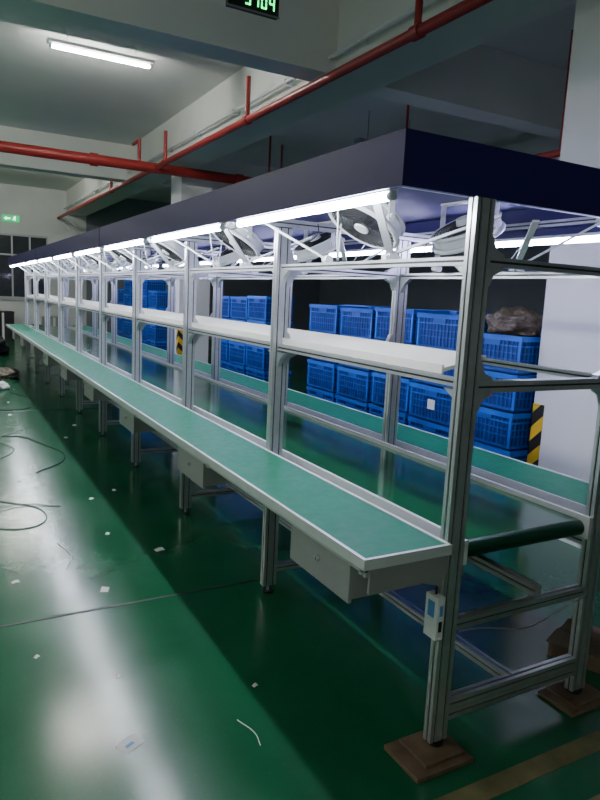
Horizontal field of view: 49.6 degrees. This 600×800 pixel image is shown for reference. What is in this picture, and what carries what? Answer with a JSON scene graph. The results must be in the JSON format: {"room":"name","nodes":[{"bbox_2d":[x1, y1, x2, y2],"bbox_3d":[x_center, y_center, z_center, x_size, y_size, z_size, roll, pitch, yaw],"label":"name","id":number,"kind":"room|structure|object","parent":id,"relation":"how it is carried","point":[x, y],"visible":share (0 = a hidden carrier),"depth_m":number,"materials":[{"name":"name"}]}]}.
{"room":"factory floor","nodes":[
{"label":"factory floor","id":0,"kind":"room"},
{"bbox_2d":[0,183,320,338],"bbox_3d":[-7.590,-4.313,20.827,19.400,4.600,0.200,-2,10,-29],"label":"wall","id":1,"kind":"structure","parent":0,"point":[38,210],"depth_m":20.90,"materials":[{"name":"white paint"}]},
{"bbox_2d":[2,214,19,222],"bbox_3d":[-8.802,-5.527,19.791,0.480,0.200,0.036,-2,10,-29],"label":"exit sign","id":2,"kind":"object","parent":1,"relation":"attached to","point":[8,218],"visible":1,"depth_m":19.78,"materials":[{"name":"green plastic"}]},
{"bbox_2d":[0,233,47,300],"bbox_3d":[-8.876,-4.104,20.064,2.220,2.000,0.170,-2,10,-29],"label":"window","id":3,"kind":"structure","parent":1,"relation":"in","point":[12,279],"depth_m":20.15,"materials":[{"name":"black glass"}]},
{"bbox_2d":[63,0,435,208],"bbox_3d":[-1.139,-3.935,9.184,0.110,0.060,26.160,-2,10,-29],"label":"conduit","id":4,"kind":"object","parent":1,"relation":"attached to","point":[363,39],"visible":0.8,"depth_m":7.38,"materials":[{"name":"white"}]},
{"bbox_2d":[66,0,576,215],"bbox_3d":[-0.836,-4.133,9.316,0.560,0.720,26.200,-2,10,-29],"label":"beam","id":5,"kind":"structure","parent":1,"relation":"attached to","point":[496,18],"depth_m":7.10,"materials":[{"name":"paint"}]},
{"bbox_2d":[0,3,575,202],"bbox_3d":[-1.148,-4.550,9.066,19.400,0.150,26.600,-2,10,-29],"label":"ceiling","id":6,"kind":"structure","parent":0,"point":[43,88],"depth_m":10.19,"materials":[{"name":"paint"}]},
{"bbox_2d":[47,29,154,69],"bbox_3d":[-2.359,-4.205,7.761,1.240,0.241,0.100,-2,10,-29],"label":"lamp","id":7,"kind":"object","parent":6,"relation":"attached to","point":[53,42],"depth_m":7.73,"materials":[{"name":"white plastic"}]},
{"bbox_2d":[225,0,278,19],"bbox_3d":[-0.300,-3.163,4.368,0.390,1.044,0.044,-2,10,-29],"label":"digital display","id":8,"kind":"object","parent":6,"relation":"hanging from","point":[269,9],"visible":1,"depth_m":4.45,"materials":[{"name":"black plastic"}]},
{"bbox_2d":[0,0,573,218],"bbox_3d":[-1.303,-3.842,9.156,17.309,1.289,19.838,5,9,12],"label":"pipe","id":9,"kind":"object","parent":6,"relation":"hanging from","point":[419,30],"visible":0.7,"depth_m":8.65,"materials":[{"name":"red metal"}]},
{"bbox_2d":[354,110,409,142],"bbox_3d":[1.425,-4.295,10.426,1.200,0.524,0.160,-2,10,-29],"label":"pipe","id":10,"kind":"object","parent":6,"relation":"hanging from","point":[358,140],"visible":0.32,"depth_m":10.19,"materials":[{"name":"red metal"}]},
{"bbox_2d":[0,339,599,799],"bbox_3d":[-1.377,0.112,9.800,19.400,0.100,26.600,-2,10,-29],"label":"floor","id":11,"kind":"structure","parent":0,"point":[338,681],"depth_m":3.06,"materials":[{"name":"green paint"}]},
{"bbox_2d":[0,336,9,355],"bbox_3d":[-7.135,-1.309,15.023,0.806,0.521,0.820,-2,10,-29],"label":"bag","id":12,"kind":"object","parent":11,"relation":"on","point":[4,349],"visible":1,"depth_m":14.99,"materials":[{"name":"plastic"}]},
{"bbox_2d":[0,381,9,389],"bbox_3d":[-4.789,-0.240,10.280,0.368,0.114,0.579,-2,10,-29],"label":"film","id":13,"kind":"object","parent":11,"relation":"on","point":[3,385],"visible":1,"depth_m":10.22,"materials":[{"name":"plastic"}]},
{"bbox_2d":[0,367,19,379],"bbox_3d":[-5.301,-0.501,11.582,0.611,0.174,0.928,-2,10,-29],"label":"film","id":14,"kind":"object","parent":11,"relation":"on","point":[6,373],"visible":1,"depth_m":11.35,"materials":[{"name":"brown plastic"}]},
{"bbox_2d":[0,429,23,458],"bbox_3d":[-3.034,0.466,6.688,0.224,0.008,1.572,0,9,-18],"label":"loose cable","id":15,"kind":"object","parent":11,"relation":"on","point":[23,429],"visible":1,"depth_m":6.68,"materials":[{"name":"grey plastic"}]},
{"bbox_2d":[0,391,32,409],"bbox_3d":[-4.214,0.004,9.245,0.712,0.012,1.607,-2,10,-29],"label":"loose cable","id":16,"kind":"object","parent":11,"relation":"on","point":[10,391],"visible":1,"depth_m":8.86,"materials":[{"name":"black plastic"}]},
{"bbox_2d":[0,501,59,529],"bbox_3d":[-2.237,0.818,4.688,0.892,0.013,0.546,3,9,3],"label":"loose cable","id":17,"kind":"object","parent":11,"relation":"on","point":[0,501],"visible":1,"depth_m":4.85,"materials":[{"name":"grey rubber"}]},
{"bbox_2d":[0,311,64,339],"bbox_3d":[-8.504,-2.192,19.204,2.920,0.830,1.022,-2,10,-29],"label":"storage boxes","id":18,"kind":"object","parent":11,"relation":"on","point":[6,317],"visible":0.45,"depth_m":19.07,"materials":[{"name":"cardboard"}]},
{"bbox_2d":[1,436,64,472],"bbox_3d":[-2.752,0.511,6.490,1.564,0.010,0.633,10,11,38],"label":"loose cable","id":19,"kind":"object","parent":11,"relation":"on","point":[1,436],"visible":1,"depth_m":6.61,"materials":[{"name":"black plastic"}]},
{"bbox_2d":[57,542,71,569],"bbox_3d":[-1.452,0.962,4.034,0.057,0.006,0.452,-2,10,-26],"label":"loose cable","id":20,"kind":"object","parent":11,"relation":"on","point":[57,542],"visible":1,"depth_m":4.04,"materials":[{"name":"plastic"}]},
{"bbox_2d":[100,586,108,591],"bbox_3d":[-1.081,1.047,3.602,0.042,0.007,0.060,2,9,-8],"label":"paper scrap","id":21,"kind":"object","parent":11,"relation":"on","point":[103,589],"visible":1,"depth_m":3.60,"materials":[{"name":"white paper"}]},
{"bbox_2d":[117,289,126,336],"bbox_3d":[-4.097,-1.815,15.570,0.437,1.644,0.618,-2,10,-29],"label":"plastic crates","id":22,"kind":"object","parent":11,"relation":"on","point":[120,324],"visible":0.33,"depth_m":15.41,"materials":[{"name":"blue plastic"}]},
{"bbox_2d":[123,280,132,338],"bbox_3d":[-3.777,-1.813,14.983,0.436,1.854,0.617,-2,10,-29],"label":"plastic crates","id":23,"kind":"object","parent":11,"relation":"on","point":[128,283],"visible":0.27,"depth_m":14.81,"materials":[{"name":"blue plastic"}]},
{"bbox_2d":[0,407,259,627],"bbox_3d":[-4.096,0.680,5.017,9.600,0.002,5.890,-2,10,-29],"label":"joint","id":24,"kind":"object","parent":11,"relation":"on","point":[127,603],"visible":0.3,"depth_m":3.48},
{"bbox_2d":[115,733,144,754],"bbox_3d":[-0.623,1.261,2.386,0.063,0.008,0.090,8,11,32],"label":"paper scrap","id":25,"kind":"object","parent":11,"relation":"on","point":[131,742],"visible":1,"depth_m":2.38,"materials":[{"name":"white paper"}]},
{"bbox_2d":[142,280,165,343],"bbox_3d":[-3.147,-1.602,13.843,0.439,1.854,0.614,-2,10,-29],"label":"plastic crates","id":26,"kind":"object","parent":11,"relation":"on","point":[151,285],"visible":0.2,"depth_m":13.50,"materials":[{"name":"blue plastic"}]},
{"bbox_2d":[147,290,167,350],"bbox_3d":[-2.836,-1.394,13.293,0.443,1.644,0.612,-2,10,-29],"label":"plastic crates","id":27,"kind":"object","parent":11,"relation":"on","point":[158,300],"visible":0.44,"depth_m":13.02,"materials":[{"name":"blue plastic"}]},
{"bbox_2d":[154,547,164,551],"bbox_3d":[-0.906,0.963,4.194,0.060,0.007,0.042,-5,12,-40],"label":"paper scrap","id":28,"kind":"object","parent":11,"relation":"on","point":[159,548],"visible":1,"depth_m":4.19,"materials":[{"name":"white paper"}]},
{"bbox_2d":[171,166,212,362],"bbox_3d":[-2.106,-2.353,12.412,0.606,3.880,0.606,-2,10,-29],"label":"concrete column","id":29,"kind":"structure","parent":11,"relation":"on","point":[182,188],"depth_m":12.20,"materials":[{"name":"white paint"}]},
{"bbox_2d":[220,296,236,369],"bbox_3d":[-1.049,-0.787,10.077,0.442,1.619,0.607,-2,10,-29],"label":"plastic crates","id":30,"kind":"object","parent":11,"relation":"on","point":[226,301],"visible":0.17,"depth_m":9.79,"materials":[{"name":"blue plastic"}]},
{"bbox_2d":[227,296,250,374],"bbox_3d":[-0.746,-0.685,9.528,0.438,1.619,0.619,-2,10,-29],"label":"plastic crates","id":31,"kind":"object","parent":11,"relation":"on","point":[239,305],"visible":0.25,"depth_m":9.38,"materials":[{"name":"blue plastic"}]},
{"bbox_2d":[237,719,260,745],"bbox_3d":[-0.189,1.268,2.489,0.022,0.004,0.172,-4,11,-35],"label":"loose cable","id":32,"kind":"object","parent":11,"relation":"on","point":[237,719],"visible":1,"depth_m":2.50,"materials":[{"name":"plastic"}]},
{"bbox_2d":[245,296,294,388],"bbox_3d":[-0.438,-0.596,8.976,0.443,1.644,0.615,-2,10,-29],"label":"plastic crates","id":33,"kind":"object","parent":11,"relation":"on","point":[259,307],"visible":0.33,"depth_m":8.76,"materials":[{"name":"blue plastic"}]},
{"bbox_2d":[6,128,599,746],"bbox_3d":[-2.198,-0.799,8.031,1.590,2.167,12.995,-2,10,-29],"label":"workbench","id":34,"kind":"object","parent":11,"relation":"on","point":[370,504],"visible":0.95,"depth_m":3.01,"materials":[{"name":"metal"}]},
{"bbox_2d":[63,258,86,266],"bbox_3d":[-3.135,-1.948,9.033,0.345,0.269,0.357,3,9,1],"label":"fan","id":35,"kind":"object","parent":34,"relation":"hanging from","point":[66,259],"visible":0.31,"depth_m":8.98,"materials":[{"name":"white plastic"}]},
{"bbox_2d":[87,264,98,271],"bbox_3d":[-3.301,-2.196,10.554,0.346,0.269,0.356,3,9,3],"label":"fan","id":36,"kind":"object","parent":34,"relation":"hanging from","point":[94,265],"visible":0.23,"depth_m":10.41,"materials":[{"name":"white plastic"}]},
{"bbox_2d":[83,254,109,264],"bbox_3d":[-2.450,-1.720,7.799,0.345,0.269,0.357,3,9,1],"label":"fan","id":37,"kind":"object","parent":34,"relation":"hanging from","point":[88,256],"visible":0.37,"depth_m":7.74,"materials":[{"name":"white plastic"}]},
{"bbox_2d":[109,261,126,270],"bbox_3d":[-2.615,-1.968,9.320,0.346,0.269,0.356,3,9,3],"label":"fan","id":38,"kind":"object","parent":34,"relation":"hanging from","point":[124,263],"visible":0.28,"depth_m":9.18,"materials":[{"name":"white plastic"}]},
{"bbox_2d":[111,248,132,264],"bbox_3d":[-1.764,-1.492,6.565,0.345,0.269,0.357,3,9,1],"label":"fan","id":39,"kind":"object","parent":34,"relation":"hanging from","point":[124,255],"visible":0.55,"depth_m":6.46,"materials":[{"name":"white plastic"}]},
{"bbox_2d":[131,250,157,265],"bbox_3d":[-1.930,-1.740,8.085,0.346,0.269,0.356,3,9,3],"label":"fan","id":40,"kind":"object","parent":34,"relation":"hanging from","point":[154,253],"visible":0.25,"depth_m":7.96,"materials":[{"name":"white plastic"}]},
{"bbox_2d":[147,239,184,263],"bbox_3d":[-1.079,-1.264,5.331,0.345,0.269,0.357,3,9,1],"label":"fan","id":41,"kind":"object","parent":34,"relation":"hanging from","point":[171,249],"visible":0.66,"depth_m":5.23,"materials":[{"name":"white plastic"}]},
{"bbox_2d":[165,243,184,266],"bbox_3d":[-1.244,-1.512,6.851,0.346,0.269,0.356,3,9,3],"label":"fan","id":42,"kind":"object","parent":34,"relation":"hanging from","point":[172,262],"visible":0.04,"depth_m":6.72,"materials":[{"name":"white plastic"}]},
{"bbox_2d":[215,246,239,265],"bbox_3d":[-0.559,-1.284,5.617,0.346,0.269,0.356,3,9,3],"label":"fan","id":43,"kind":"object","parent":34,"relation":"hanging from","point":[228,256],"visible":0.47,"depth_m":5.49,"materials":[{"name":"white plastic"}]},
{"bbox_2d":[212,222,263,258],"bbox_3d":[-0.394,-1.036,4.097,0.345,0.269,0.357,3,9,1],"label":"fan","id":44,"kind":"object","parent":34,"relation":"hanging from","point":[250,244],"visible":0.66,"depth_m":4.01,"materials":[{"name":"white plastic"}]},
{"bbox_2d":[28,294,485,373],"bbox_3d":[-2.444,-1.146,7.890,0.210,0.068,12.728,-2,10,-29],"label":"shelf","id":45,"kind":"object","parent":34,"relation":"attached to","point":[434,360],"depth_m":3.42,"materials":[{"name":"white metal"}]},
{"bbox_2d":[293,220,344,261],"bbox_3d":[0.126,-1.056,4.383,0.346,0.269,0.356,3,9,3],"label":"fan","id":46,"kind":"object","parent":34,"relation":"hanging from","point":[324,243],"visible":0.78,"depth_m":4.27,"materials":[{"name":"white plastic"}]},
{"bbox_2d":[328,200,404,249],"bbox_3d":[0.292,-0.808,2.863,0.345,0.269,0.357,3,9,1],"label":"fan","id":47,"kind":"object","parent":34,"relation":"hanging from","point":[356,221],"visible":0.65,"depth_m":2.83,"materials":[{"name":"white plastic"}]},
{"bbox_2d":[430,200,505,255],"bbox_3d":[0.812,-0.827,3.149,0.346,0.269,0.356,3,9,3],"label":"fan","id":48,"kind":"object","parent":34,"relation":"hanging from","point":[455,243],"visible":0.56,"depth_m":3.09,"materials":[{"name":"white plastic"}]},
{"bbox_2d":[306,304,368,402],"bbox_3d":[0.410,-0.283,7.448,0.438,1.584,0.612,-2,10,-29],"label":"plastic crates","id":49,"kind":"object","parent":11,"relation":"on","point":[322,375],"visible":0.38,"depth_m":7.27,"materials":[{"name":"blue plastic"}]},
{"bbox_2d":[335,307,376,412],"bbox_3d":[0.721,-0.174,6.903,0.431,1.569,0.616,-2,10,-29],"label":"plastic crates","id":50,"kind":"object","parent":11,"relation":"on","point":[354,384],"visible":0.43,"depth_m":6.74,"materials":[{"name":"plastic"}]},
{"bbox_2d":[342,304,390,308],"bbox_3d":[0.797,-0.325,7.802,0.440,1.594,0.613,-2,10,-29],"label":"plastic crates","id":51,"kind":"object","parent":11,"relation":"on","point":[370,307],"visible":0.02,"depth_m":7.45,"materials":[{"name":"blue plastic"}]},
{"bbox_2d":[368,307,448,424],"bbox_3d":[1.026,-0.085,6.347,0.434,1.594,0.615,-2,10,-29],"label":"plastic crates","id":52,"kind":"object","parent":11,"relation":"on","point":[382,325],"visible":0.3,"depth_m":6.23,"materials":[{"name":"blue plastic"}]},
{"bbox_2d":[384,731,473,783],"bbox_3d":[0.475,1.302,2.405,0.260,0.030,0.200,-2,10,-29],"label":"block","id":53,"kind":"object","parent":11,"relation":"on","point":[423,762],"visible":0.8,"depth_m":2.37,"materials":[{"name":"brown wood"}]},
{"bbox_2d":[408,313,487,437],"bbox_3d":[1.329,0.030,5.796,0.436,1.569,0.616,-2,10,-29],"label":"plastic crates","id":54,"kind":"object","parent":11,"relation":"on","point":[430,403],"visible":0.35,"depth_m":5.67,"materials":[{"name":"plastic"}]},
{"bbox_2d":[424,309,489,315],"bbox_3d":[1.474,-0.101,6.591,0.437,1.594,0.607,-2,10,-29],"label":"plastic crates","id":55,"kind":"object","parent":11,"relation":"on","point":[450,311],"visible":0.02,"depth_m":6.18,"materials":[{"name":"blue plastic"}]},
{"bbox_2d":[473,332,540,461],"bbox_3d":[1.634,0.194,5.252,0.440,1.444,0.614,-2,10,-29],"label":"plastic crates","id":56,"kind":"object","parent":11,"relation":"on","point":[503,419],"visible":0.33,"depth_m":4.97,"materials":[{"name":"blue plastic"}]},
{"bbox_2d":[485,306,542,335],"bbox_3d":[1.694,-0.632,5.151,0.428,0.219,0.517,-2,10,-29],"label":"bundle","id":57,"kind":"object","parent":56,"relation":"on","point":[517,320],"visible":0.99,"depth_m":5.00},
{"bbox_2d":[434,730,599,799],"bbox_3d":[1.407,1.336,2.570,2.350,0.002,0.260,-2,10,-29],"label":"tape","id":58,"kind":"object","parent":11,"relation":"on","point":[499,783],"depth_m":2.35,"materials":[{"name":"yellow plastic"}]},
{"bbox_2d":[527,0,599,548],"bbox_3d":[2.214,-0.915,4.633,0.606,3.880,0.606,-2,10,-29],"label":"concrete column","id":59,"kind":"structure","parent":11,"relation":"on","point":[563,422],"depth_m":4.54,"materials":[{"name":"white paint"}]},
{"bbox_2d":[538,681,599,717],"bbox_3d":[1.185,1.274,2.805,0.250,0.030,0.180,-2,10,-29],"label":"block","id":60,"kind":"object","parent":11,"relation":"on","point":[573,705],"visible":0.75,"depth_m":2.76,"materials":[{"name":"wood"}]},
{"bbox_2d":[546,618,599,673],"bbox_3d":[1.391,1.199,3.194,0.260,0.076,0.330,10,11,37],"label":"cardboard box","id":61,"kind":"object","parent":11,"relation":"on","point":[559,640],"visible":0.61,"depth_m":3.13,"materials":[{"name":"brown cardboard"}]},
{"bbox_2d":[319,245,550,315],"bbox_3d":[7.149,-2.520,14.049,0.200,4.600,26.200,-2,10,-29],"label":"wall","id":62,"kind":"structure","parent":0,"point":[431,294],"depth_m":19.38,"materials":[{"name":"grey paint"}]},
{"bbox_2d":[0,125,277,189],"bbox_3d":[-3.709,-4.976,13.706,19.000,0.700,0.400,-2,10,-29],"label":"beam","id":63,"kind":"structure","parent":62,"relation":"attached to","point":[10,134],"depth_m":13.10,"materials":[{"name":"paint"}]},
{"bbox_2d":[0,0,566,139],"bbox_3d":[0.210,-3.672,6.651,19.000,0.700,0.350,-2,10,-29],"label":"beam","id":64,"kind":"structure","parent":62,"relation":"attached to","point":[482,83],"depth_m":6.41,"materials":[{"name":"paint"}]}
]}

